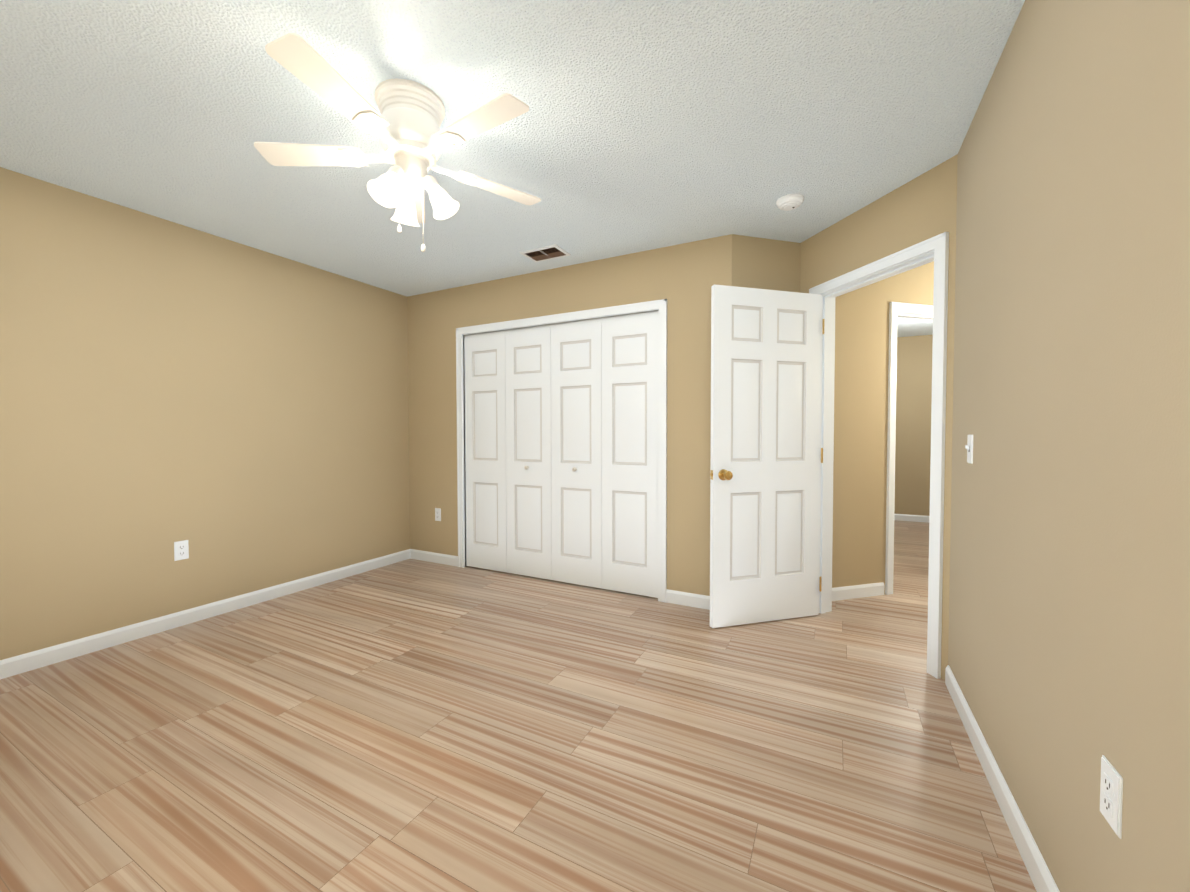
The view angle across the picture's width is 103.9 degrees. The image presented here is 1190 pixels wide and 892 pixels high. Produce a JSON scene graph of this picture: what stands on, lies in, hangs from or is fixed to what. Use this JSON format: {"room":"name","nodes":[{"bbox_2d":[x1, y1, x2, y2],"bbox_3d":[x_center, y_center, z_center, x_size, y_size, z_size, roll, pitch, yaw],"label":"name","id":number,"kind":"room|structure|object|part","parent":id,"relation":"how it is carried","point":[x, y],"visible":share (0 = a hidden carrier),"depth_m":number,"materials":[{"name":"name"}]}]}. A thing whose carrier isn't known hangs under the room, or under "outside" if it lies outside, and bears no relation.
{"room":"empty bedroom","nodes":[
{"label":"empty bedroom","id":0,"kind":"room"},
{"bbox_2d":[0,167,409,659],"bbox_3d":[-2.602,-0.122,2.812,0.120,2.440,3.775,1,2,27],"label":"wall","id":1,"kind":"structure","parent":0,"point":[235,414],"depth_m":2.80,"materials":[{"name":"beige paint"}]},
{"bbox_2d":[174,540,188,560],"bbox_3d":[-2.523,0.637,2.845,0.007,0.115,0.070,1,2,27],"label":"electrical outlet","id":2,"kind":"object","parent":1,"relation":"attached to","point":[181,550],"visible":1,"depth_m":2.84,"materials":[{"name":"white plastic"}]},
{"bbox_2d":[0,550,411,678],"bbox_3d":[-2.535,1.054,2.826,0.013,0.088,3.505,1,2,27],"label":"baseboard","id":3,"kind":"structure","parent":1,"relation":"attached to","point":[26,662],"depth_m":2.81,"materials":[{"name":"white wood"}]},
{"bbox_2d":[407,286,465,562],"bbox_3d":[-1.465,-0.163,4.282,0.795,2.440,0.120,1,2,27],"label":"wall","id":4,"kind":"structure","parent":0,"point":[435,319],"depth_m":4.21,"materials":[{"name":"beige paint"}]},
{"bbox_2d":[408,549,457,566],"bbox_3d":[-1.453,1.014,4.234,0.583,0.088,0.013,1,2,27],"label":"baseboard","id":5,"kind":"structure","parent":4,"relation":"attached to","point":[433,557],"depth_m":4.22,"materials":[{"name":"white wood"}]},
{"bbox_2d":[435,508,440,520],"bbox_3d":[-1.419,0.619,4.208,0.070,0.115,0.007,1,2,27],"label":"electrical outlet","id":6,"kind":"object","parent":4,"relation":"attached to","point":[437,514],"visible":1,"depth_m":4.20,"materials":[{"name":"white plastic"}]},
{"bbox_2d":[0,0,1024,336],"bbox_3d":[1.429,-1.407,3.121,7.336,0.100,8.440,1,2,27],"label":"ceiling","id":7,"kind":"structure","parent":0,"point":[646,124],"depth_m":1.85,"materials":[{"name":"white paint"}]},
{"bbox_2d":[254,33,540,251],"bbox_3d":[-0.690,-1.039,1.776,1.067,0.558,1.084,1,2,27],"label":"ceiling fan","id":8,"kind":"object","parent":7,"relation":"hanging from","point":[404,125],"visible":1,"depth_m":1.71,"materials":[{"name":"white"}]},
{"bbox_3d":[-0.722,-0.946,1.776,0.328,0.121,0.299,1,2,27],"label":"lamp shade","id":9,"kind":"part","parent":8,"relation":"part of","materials":[{"name":"white glass"}]},
{"bbox_2d":[519,244,570,261],"bbox_3d":[-0.351,-1.353,3.284,0.300,0.011,0.200,1,2,27],"label":"ceiling vent","id":10,"kind":"object","parent":7,"relation":"in","point":[549,252],"visible":0.98,"depth_m":3.27,"materials":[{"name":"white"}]},
{"bbox_2d":[776,193,803,210],"bbox_3d":[1.064,-1.319,2.542,0.140,0.044,0.140,1,2,27],"label":"smoke detector","id":11,"kind":"object","parent":7,"relation":"attached to","point":[788,202],"visible":0.98,"depth_m":2.51,"materials":[{"name":"white plastic"}]},
{"bbox_2d":[0,520,1036,891],"bbox_3d":[1.433,1.132,3.189,7.336,0.100,8.440,1,2,27],"label":"floor","id":12,"kind":"structure","parent":0,"point":[414,726],"depth_m":1.71,"materials":[{"name":"laminate"}]},
{"bbox_2d":[463,248,658,335],"bbox_3d":[-0.324,-1.159,3.666,1.776,0.420,0.120,1,2,27],"label":"wall","id":13,"kind":"structure","parent":0,"point":[631,278],"depth_m":3.54,"materials":[{"name":"beige paint"}]},
{"bbox_2d":[659,234,731,595],"bbox_3d":[0.685,-0.137,3.174,0.491,2.440,0.120,1,2,27],"label":"wall","id":14,"kind":"structure","parent":0,"point":[691,274],"depth_m":3.13,"materials":[{"name":"beige paint"}]},
{"bbox_2d":[456,299,666,602],"bbox_3d":[-0.326,0.030,3.689,1.900,2.082,0.141,1,2,27],"label":"trim","id":15,"kind":"structure","parent":14,"relation":"attached to","point":[659,307],"depth_m":3.42,"materials":[{"name":"white wood"}]},
{"bbox_2d":[464,314,658,597],"bbox_3d":[-0.345,0.061,3.654,1.769,1.997,0.065,1,2,27],"label":"closet door","id":16,"kind":"structure","parent":14,"relation":"in","point":[561,449],"depth_m":3.59,"materials":[{"name":"white wood"}]},
{"bbox_2d":[732,234,894,593],"bbox_3d":[1.495,-0.140,3.245,1.320,2.440,0.120,-1,2,-16],"label":"wall","id":17,"kind":"structure","parent":0,"point":[860,428],"depth_m":3.28,"materials":[{"name":"beige paint"}]},
{"bbox_2d":[832,582,884,600],"bbox_3d":[1.793,1.034,3.290,0.461,0.088,0.431,1,2,27],"label":"baseboard","id":18,"kind":"structure","parent":17,"relation":"attached to","point":[874,589],"depth_m":3.31,"materials":[{"name":"white wood"}]},
{"bbox_2d":[885,302,932,594],"bbox_3d":[2.505,0.019,3.534,0.864,2.102,0.160,-1,2,-16],"label":"door frame","id":19,"kind":"structure","parent":17,"relation":"attached to","point":[908,310],"depth_m":3.35,"materials":[{"name":"white wood"}]},
{"bbox_2d":[800,164,940,292],"bbox_3d":[1.563,-0.126,2.706,0.120,2.440,0.955,-1,2,-16],"label":"wall","id":20,"kind":"structure","parent":0,"point":[904,216],"depth_m":2.55,"materials":[{"name":"beige paint"}]},
{"bbox_2d":[710,284,824,627],"bbox_3d":[1.055,0.068,2.860,0.606,2.030,0.561,1,2,27],"label":"entry door","id":21,"kind":"structure","parent":20,"relation":"in","point":[766,358],"depth_m":2.84,"materials":[{"name":"white painted wood"},{"name":"brass"}]},
{"bbox_2d":[809,232,948,678],"bbox_3d":[1.584,0.045,2.638,0.160,2.102,0.889,-1,2,-16],"label":"door frame","id":22,"kind":"structure","parent":20,"relation":"attached to","point":[935,249],"depth_m":2.26,"materials":[{"name":"white wood"}]},
{"bbox_2d":[894,335,932,515],"bbox_3d":[4.382,-0.222,6.111,4.400,2.440,0.120,1,2,27],"label":"wall","id":23,"kind":"structure","parent":0,"point":[913,423],"depth_m":6.14,"materials":[{"name":"beige paint"}]},
{"bbox_2d":[894,514,928,522],"bbox_3d":[4.353,0.956,6.083,4.000,0.088,0.013,1,2,27],"label":"baseboard","id":24,"kind":"structure","parent":23,"relation":"attached to","point":[900,517],"depth_m":6.16,"materials":[{"name":"white wood"}]},
{"bbox_2d":[894,261,933,305],"bbox_3d":[2.503,-1.179,3.502,0.780,0.380,0.120,-1,2,-16],"label":"lintel","id":25,"kind":"object","parent":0,"point":[914,285],"visible":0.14,"depth_m":3.39,"materials":[{"name":"beige paint"}]},
{"bbox_2d":[940,154,957,679],"bbox_3d":[1.703,-0.113,2.210,0.120,2.440,0.075,-1,2,-16],"label":"wall","id":26,"kind":"structure","parent":0,"point":[948,195],"depth_m":2.17,"materials":[{"name":"beige paint"}]},
{"bbox_2d":[948,0,1189,891],"bbox_3d":[0.963,-0.071,0.684,0.120,2.440,3.256,1,2,27],"label":"wall","id":27,"kind":"structure","parent":0,"point":[1069,631],"depth_m":1.03,"materials":[{"name":"beige paint"}]},
{"bbox_2d":[965,435,972,463],"bbox_3d":[1.494,0.012,1.866,0.017,0.115,0.070,1,2,27],"label":"light switch","id":28,"kind":"object","parent":27,"relation":"attached to","point":[969,446],"visible":1,"depth_m":1.86,"materials":[{"name":"white plastic"}]},
{"bbox_2d":[945,665,1059,891],"bbox_3d":[0.935,1.102,0.804,0.013,0.088,3.086,1,2,27],"label":"baseboard","id":29,"kind":"structure","parent":27,"relation":"attached to","point":[1034,860],"depth_m":1.42,"materials":[{"name":"white wood"}]},
{"bbox_2d":[1100,755,1122,838],"bbox_3d":[0.993,0.674,0.899,0.007,0.115,0.070,1,2,27],"label":"electrical outlet","id":30,"kind":"object","parent":27,"relation":"attached to","point":[1111,792],"visible":1,"depth_m":0.89,"materials":[{"name":"white plastic"}]}
]}

